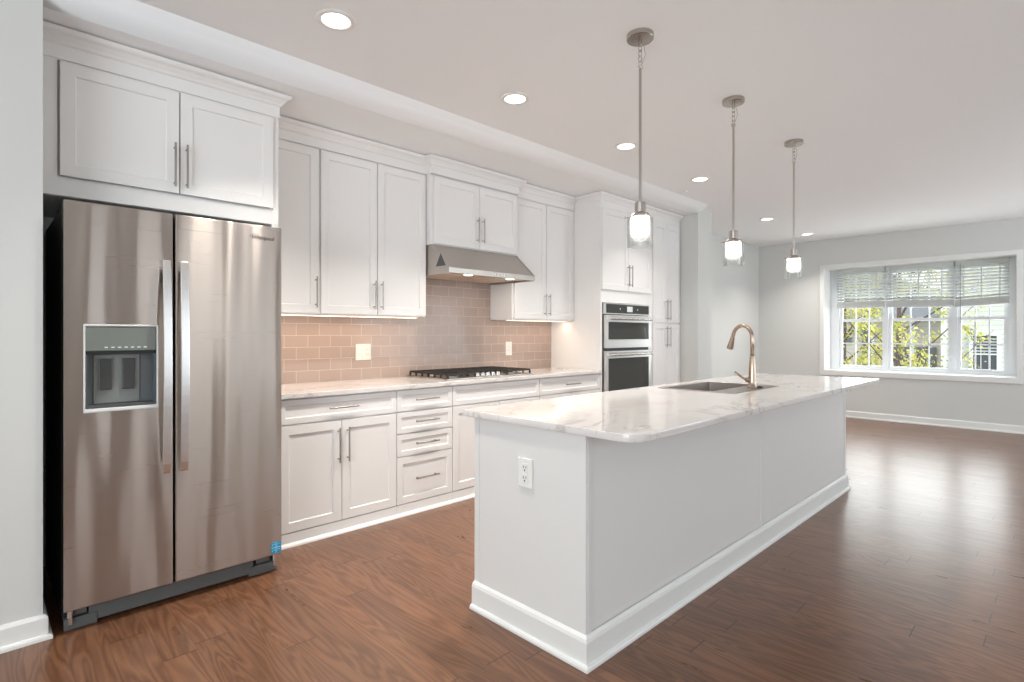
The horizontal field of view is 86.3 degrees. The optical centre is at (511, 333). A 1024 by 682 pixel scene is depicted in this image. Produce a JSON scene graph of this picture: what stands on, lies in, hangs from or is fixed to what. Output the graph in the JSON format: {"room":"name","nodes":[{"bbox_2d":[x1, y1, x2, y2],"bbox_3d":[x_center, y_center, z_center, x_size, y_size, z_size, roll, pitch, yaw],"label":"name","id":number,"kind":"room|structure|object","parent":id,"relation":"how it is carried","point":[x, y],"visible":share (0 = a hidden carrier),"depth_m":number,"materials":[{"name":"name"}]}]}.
{"room":"kitchen","nodes":[
{"label":"kitchen","id":0,"kind":"room"},
{"bbox_2d":[0,0,42,624],"bbox_3d":[-3.400,-0.105,0.970,3.894,2.750,0.140,0,0,-44],"label":"wall","id":1,"kind":"structure","parent":0,"point":[21,21],"depth_m":2.23,"materials":[{"name":"white paint"}]},
{"bbox_2d":[0,598,52,653],"bbox_3d":[-3.398,1.219,1.062,3.824,0.102,0.330,0,0,-44],"label":"baseboard","id":2,"kind":"structure","parent":1,"relation":"attached to","point":[18,634],"depth_m":2.23,"materials":[{"name":"white paint"}]},
{"bbox_2d":[43,217,53,566],"bbox_3d":[-0.619,-0.105,4.961,5.950,2.750,0.120,0,0,-44],"label":"wall","id":3,"kind":"structure","parent":0,"point":[47,221],"depth_m":2.98,"materials":[{"name":"white"}]},
{"bbox_2d":[43,20,291,227],"bbox_3d":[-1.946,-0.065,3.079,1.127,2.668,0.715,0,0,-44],"label":"upper cabinet","id":4,"kind":"object","parent":3,"relation":"attached to","point":[124,126],"visible":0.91,"depth_m":2.77,"materials":[{"name":"white paint"}]},
{"bbox_2d":[278,116,322,314],"bbox_3d":[-1.555,-0.767,3.694,0.403,1.264,0.381,0,0,-44],"label":"upper cabinet","id":5,"kind":"object","parent":3,"relation":"attached to","point":[298,141],"visible":0.63,"depth_m":3.65,"materials":[{"name":"white paint"}]},
{"bbox_2d":[315,127,426,316],"bbox_3d":[-1.093,-0.767,4.145,0.888,1.264,0.381,0,0,-44],"label":"upper cabinet","id":6,"kind":"object","parent":3,"relation":"attached to","point":[372,194],"visible":0.95,"depth_m":4.01,"materials":[{"name":"white paint"}]},
{"bbox_2d":[281,314,417,317],"bbox_3d":[-1.217,-0.131,3.992,1.240,0.007,0.050,0,0,-44],"label":"light","id":7,"kind":"object","parent":6,"relation":"attached to","point":[281,314],"visible":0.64,"depth_m":3.97,"materials":[{"name":"white plastic"}]},
{"bbox_2d":[281,278,550,383],"bbox_3d":[-0.705,-0.178,4.785,3.146,1.068,0.008,0,0,-44],"label":"tile backsplash","id":8,"kind":"structure","parent":3,"relation":"attached to","point":[457,330],"depth_m":4.69,"materials":[{"name":"beige tile"}]},
{"bbox_2d":[356,344,370,359],"bbox_3d":[-1.174,0.142,4.314,0.132,0.128,0.010,0,0,-44],"label":"switch plate","id":9,"kind":"object","parent":8,"relation":"attached to","point":[363,351],"visible":1,"depth_m":4.31,"materials":[{"name":"white plastic"}]},
{"bbox_2d":[365,348,368,355],"bbox_3d":[-1.148,0.142,4.335,0.032,0.068,0.003,0,0,-44],"label":"light switch","id":10,"kind":"object","parent":9,"relation":"attached to","point":[366,349],"depth_m":4.33,"materials":[{"name":"grey plastic"}]},
{"bbox_2d":[505,342,511,354],"bbox_3d":[-0.032,0.144,5.430,0.085,0.135,0.010,0,0,-44],"label":"wall outlet","id":11,"kind":"object","parent":8,"relation":"attached to","point":[508,345],"visible":1,"depth_m":5.42,"materials":[{"name":"white plastic"}]},
{"bbox_2d":[425,153,526,255],"bbox_3d":[-0.404,-1.056,4.771,1.082,0.686,0.451,0,0,-44],"label":"upper cabinet","id":12,"kind":"object","parent":3,"relation":"attached to","point":[468,206],"visible":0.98,"depth_m":4.59,"materials":[{"name":"white paint"}]},
{"bbox_2d":[426,244,534,284],"bbox_3d":[-0.350,-0.589,4.704,0.950,0.244,0.600,0,0,-44],"label":"range hood","id":13,"kind":"object","parent":12,"relation":"attached to","point":[442,262],"visible":0.94,"depth_m":4.51,"materials":[{"name":"silver metal"}]},
{"bbox_2d":[490,183,576,320],"bbox_3d":[0.234,-0.767,5.442,0.880,1.264,0.381,0,0,-44],"label":"upper cabinet","id":14,"kind":"object","parent":3,"relation":"attached to","point":[545,217],"visible":0.82,"depth_m":5.31,"materials":[{"name":"white paint"}]},
{"bbox_2d":[506,320,565,321],"bbox_3d":[0.249,-0.131,5.425,0.840,0.007,0.050,0,0,-44],"label":"light","id":15,"kind":"object","parent":14,"relation":"attached to","point":[506,320],"visible":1,"depth_m":5.35,"materials":[{"name":"white plastic"}]},
{"bbox_2d":[43,0,707,214],"bbox_3d":[-0.188,-1.452,4.616,5.796,0.095,1.075,0,0,-44],"label":"soffit","id":16,"kind":"structure","parent":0,"point":[321,96],"depth_m":3.40,"materials":[{"name":"white paint"}]},
{"bbox_2d":[0,417,1023,681],"bbox_3d":[1.750,1.345,2.445,13.320,0.150,7.050,0,0,-44],"label":"floor","id":17,"kind":"structure","parent":0,"point":[915,572],"depth_m":2.46,"materials":[{"name":"brown wood"}]},
{"bbox_2d":[46,199,280,631],"bbox_3d":[-1.839,0.352,2.896,0.906,1.836,0.926,0,0,-44],"label":"fridge","id":18,"kind":"object","parent":17,"relation":"on","point":[163,330],"visible":1,"depth_m":2.54,"materials":[{"name":"silver metal"}]},
{"bbox_2d":[281,390,397,549],"bbox_3d":[-1.303,0.829,3.723,0.805,0.883,0.692,0,0,-44],"label":"base cabinet","id":19,"kind":"object","parent":17,"relation":"on","point":[338,452],"visible":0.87,"depth_m":3.47,"materials":[{"name":"white paint"}]},
{"bbox_2d":[281,367,601,399],"bbox_3d":[-0.470,0.371,4.545,3.145,0.030,0.681,0,0,-44],"label":"countertop","id":20,"kind":"structure","parent":19,"relation":"on","point":[341,387],"depth_m":3.97,"materials":[{"name":"white stone"}]},
{"bbox_2d":[407,366,532,379],"bbox_3d":[-0.345,0.331,4.704,0.958,0.050,0.550,0,0,-44],"label":"gas cooktop","id":21,"kind":"object","parent":20,"relation":"in","point":[486,371],"visible":1,"depth_m":4.55,"materials":[{"name":"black metal"}]},
{"bbox_2d":[395,386,453,517],"bbox_3d":[-0.840,0.829,4.175,0.485,0.883,0.692,0,0,-44],"label":"base cabinet","id":22,"kind":"object","parent":17,"relation":"on","point":[423,415],"visible":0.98,"depth_m":3.94,"materials":[{"name":"white paint"}]},
{"bbox_2d":[451,378,538,502],"bbox_3d":[-0.321,0.829,4.683,0.964,0.883,0.692,0,0,-44],"label":"base cabinet","id":23,"kind":"object","parent":17,"relation":"on","point":[466,396],"visible":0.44,"depth_m":4.25,"materials":[{"name":"white paint"}]},
{"bbox_2d":[538,373,599,399],"bbox_3d":[0.342,0.829,5.330,0.884,0.883,0.692,0,0,-44],"label":"base cabinet","id":24,"kind":"object","parent":17,"relation":"on","point":[562,386],"visible":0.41,"depth_m":5.08,"materials":[{"name":"white paint"}]},
{"bbox_2d":[551,191,654,391],"bbox_3d":[0.980,-0.065,5.939,0.987,2.669,0.714,0,0,-44],"label":"tall cabinet","id":25,"kind":"object","parent":17,"relation":"on","point":[606,270],"visible":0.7,"depth_m":5.59,"materials":[{"name":"white paint"}]},
{"bbox_2d":[602,302,652,391],"bbox_3d":[1.017,0.255,5.926,0.845,1.140,0.706,0,0,-44],"label":"wall oven","id":26,"kind":"object","parent":25,"relation":"in","point":[626,328],"visible":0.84,"depth_m":5.67,"materials":[{"name":"silver metal"}]},
{"bbox_2d":[469,391,850,673],"bbox_3d":[1.285,0.828,3.515,3.499,0.884,0.707,0,0,-44],"label":"kitchen island","id":27,"kind":"object","parent":17,"relation":"on","point":[609,540],"visible":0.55,"depth_m":2.43,"materials":[{"name":"white paint"}]},
{"bbox_2d":[518,457,532,488],"bbox_3d":[0.056,0.586,2.305,0.010,0.124,0.082,0,0,-44],"label":"island outlet","id":28,"kind":"object","parent":27,"relation":"attached to","point":[525,466],"visible":1,"depth_m":2.30,"materials":[{"name":"white plastic"}]},
{"bbox_2d":[522,463,527,472],"bbox_3d":[0.054,0.564,2.303,0.002,0.038,0.034,0,0,-44],"label":"socket","id":29,"kind":"object","parent":28,"relation":"attached to","point":[524,465],"depth_m":2.30,"materials":[{"name":"grey plastic"}]},
{"bbox_2d":[522,473,527,483],"bbox_3d":[0.054,0.608,2.303,0.002,0.038,0.034,0,0,-44],"label":"socket","id":30,"kind":"object","parent":28,"relation":"attached to","point":[524,475],"depth_m":2.30,"materials":[{"name":"grey plastic"}]},
{"bbox_2d":[463,373,878,442],"bbox_3d":[1.340,0.371,3.457,3.475,0.030,0.954,0,0,-44],"label":"island countertop","id":31,"kind":"structure","parent":27,"relation":"on","point":[649,413],"depth_m":2.65,"materials":[{"name":"white stone"}]},
{"bbox_2d":[658,381,775,393],"bbox_3d":[1.389,0.454,3.665,0.700,0.202,0.510,0,0,-44],"label":"sink","id":32,"kind":"object","parent":31,"relation":"in","point":[706,386],"visible":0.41,"depth_m":3.84,"materials":[{"name":"silver metal"}]},
{"bbox_2d":[727,324,756,387],"bbox_3d":[1.507,0.142,3.650,0.120,0.421,0.241,0,0,-26],"label":"kitchen faucet","id":33,"kind":"object","parent":31,"relation":"on","point":[751,380],"visible":1,"depth_m":3.57,"materials":[{"name":"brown metal"}]},
{"bbox_2d":[651,207,683,385],"bbox_3d":[1.560,-0.065,6.506,0.636,2.669,0.714,0,0,-44],"label":"pantry cabinet","id":34,"kind":"object","parent":17,"relation":"on","point":[665,296],"visible":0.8,"depth_m":6.26,"materials":[{"name":"white paint"}]},
{"bbox_2d":[136,0,1023,246],"bbox_3d":[1.750,-1.555,2.445,13.320,0.150,7.050,0,0,-44],"label":"ceiling","id":35,"kind":"structure","parent":0,"point":[907,114],"depth_m":3.24,"materials":[{"name":"white paint"}]},
{"bbox_2d":[316,9,355,30],"bbox_3d":[-0.830,-1.476,2.576,0.180,0.007,0.180,0,0,-44],"label":"recessed light","id":36,"kind":"object","parent":35,"relation":"in","point":[332,19],"visible":1,"depth_m":2.57,"materials":[{"name":"white plastic"}]},
{"bbox_2d":[501,92,528,104],"bbox_3d":[0.019,-1.476,3.434,0.180,0.007,0.180,0,0,-44],"label":"recessed light","id":37,"kind":"object","parent":35,"relation":"in","point":[513,98],"visible":1,"depth_m":3.43,"materials":[{"name":"white plastic"}]},
{"bbox_2d":[614,142,637,149],"bbox_3d":[0.897,-1.476,4.301,0.180,0.007,0.180,0,0,-44],"label":"recessed light","id":38,"kind":"object","parent":35,"relation":"in","point":[625,145],"visible":1,"depth_m":4.29,"materials":[{"name":"white plastic"}]},
{"bbox_2d":[624,27,653,247],"bbox_3d":[0.636,-0.955,2.709,0.143,1.050,0.138,0,0,-44],"label":"pendant lamp","id":39,"kind":"object","parent":35,"relation":"hanging from","point":[638,37],"visible":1,"depth_m":2.69,"materials":[{"name":"white glass"}]},
{"bbox_2d":[690,176,709,181],"bbox_3d":[1.796,-1.476,5.217,0.180,0.007,0.180,0,0,-44],"label":"recessed light","id":40,"kind":"object","parent":35,"relation":"in","point":[701,178],"visible":1,"depth_m":5.21,"materials":[{"name":"white plastic"}]},
{"bbox_2d":[720,95,744,257],"bbox_3d":[1.400,-0.955,3.455,0.143,1.050,0.138,0,0,-44],"label":"pendant lamp","id":41,"kind":"object","parent":35,"relation":"hanging from","point":[733,244],"visible":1,"depth_m":3.44,"materials":[{"name":"white glass"}]},
{"bbox_2d":[759,218,774,220],"bbox_3d":[3.281,-1.476,7.032,0.180,0.007,0.180,0,0,-44],"label":"recessed light","id":42,"kind":"object","parent":35,"relation":"in","point":[762,219],"visible":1,"depth_m":7.04,"materials":[{"name":"white plastic"}]},
{"bbox_2d":[783,139,802,271],"bbox_3d":[2.169,-0.955,4.207,0.143,1.050,0.138,0,0,-44],"label":"pendant lamp","id":43,"kind":"object","parent":35,"relation":"hanging from","point":[793,261],"visible":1,"depth_m":4.19,"materials":[{"name":"white glass"}]},
{"bbox_2d":[679,209,711,381],"bbox_3d":[1.931,-0.105,6.831,0.348,2.750,1.010,0,0,-44],"label":"wall","id":44,"kind":"structure","parent":0,"point":[695,323],"depth_m":6.45,"materials":[{"name":"white paint"}]},
{"bbox_2d":[712,234,758,377],"bbox_3d":[3.068,-0.105,8.271,3.290,2.750,0.120,0,0,-44],"label":"wall","id":45,"kind":"structure","parent":0,"point":[735,281],"depth_m":8.62,"materials":[{"name":"white paint"}]},
{"bbox_2d":[759,218,1023,425],"bbox_3d":[6.546,-0.105,6.979,0.120,2.750,6.830,0,0,-44],"label":"wall","id":46,"kind":"structure","parent":0,"point":[789,302],"depth_m":8.05,"materials":[{"name":"white paint"}]},
{"bbox_2d":[820,249,1022,383],"bbox_3d":[5.835,-0.221,7.937,0.478,1.715,2.338,0,0,-44],"label":"window","id":47,"kind":"structure","parent":46,"relation":"in","point":[832,319],"depth_m":7.77,"materials":[{"name":"white paint"}]},
{"bbox_2d":[837,267,885,307],"bbox_3d":[5.396,-0.706,8.461,0.065,0.616,0.642,0,0,-44],"label":"window blind","id":48,"kind":"object","parent":47,"relation":"attached to","point":[857,303],"visible":1,"depth_m":8.44,"materials":[{"name":"grey"}]},
{"bbox_2d":[886,261,953,307],"bbox_3d":[5.904,-0.699,7.931,0.079,0.631,0.799,0,0,-44],"label":"window blind","id":49,"kind":"object","parent":47,"relation":"attached to","point":[948,301],"visible":1,"depth_m":7.92,"materials":[{"name":"grey"}]},
{"bbox_2d":[955,257,1009,322],"bbox_3d":[6.389,-0.582,7.434,0.079,0.864,0.560,0,0,-44],"label":"window blind","id":50,"kind":"object","parent":47,"relation":"attached to","point":[986,300],"visible":1,"depth_m":7.42,"materials":[{"name":"grey"}]},
{"bbox_2d":[846,410,1023,433],"bbox_3d":[5.370,1.219,5.829,3.170,0.102,6.590,0,0,-44],"label":"baseboard","id":51,"kind":"structure","parent":46,"relation":"attached to","point":[1016,429],"depth_m":7.54,"materials":[{"name":"white paint"}]},
{"label":"outside","id":52,"kind":"structure","parent":0,"visible":0},
{"bbox_3d":[16.274,4.370,33.387,50.050,0.200,55.000,0,0,-44],"label":"ground","id":53,"kind":"structure","parent":52,"visible":0},
{"bbox_2d":[843,274,917,364],"bbox_3d":[8.990,0.531,14.614,3.574,7.485,3.240,0,0,-44],"label":"tree","id":54,"kind":"object","parent":53,"relation":"on","point":[845,333],"visible":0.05,"depth_m":14.43,"materials":[{"name":"green plant"}]},
{"bbox_2d":[846,274,922,289],"bbox_3d":[20.515,0.170,31.659,6.400,8.200,8.200,0,0,-44],"label":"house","id":55,"kind":"structure","parent":53,"relation":"on","point":[877,274],"depth_m":28.83,"materials":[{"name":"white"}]},
{"bbox_2d":[846,289,940,367],"bbox_3d":[13.322,1.320,21.063,6.500,5.900,6.100,0,0,-44],"label":"house","id":56,"kind":"structure","parent":53,"relation":"on","point":[915,311],"depth_m":17.66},
{"bbox_2d":[843,266,997,368],"bbox_3d":[8.809,0.336,12.465,3.237,7.877,3.424,0,0,-44],"label":"tree","id":57,"kind":"object","parent":53,"relation":"on","point":[898,362],"visible":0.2,"depth_m":12.22,"materials":[{"name":"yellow plant"}]},
{"bbox_2d":[941,266,1003,369],"bbox_3d":[18.029,-1.730,15.175,7.800,12.000,9.500,0,0,-44],"label":"house","id":58,"kind":"structure","parent":53,"relation":"on","point":[996,351],"depth_m":15.20,"materials":[{"name":"white"}]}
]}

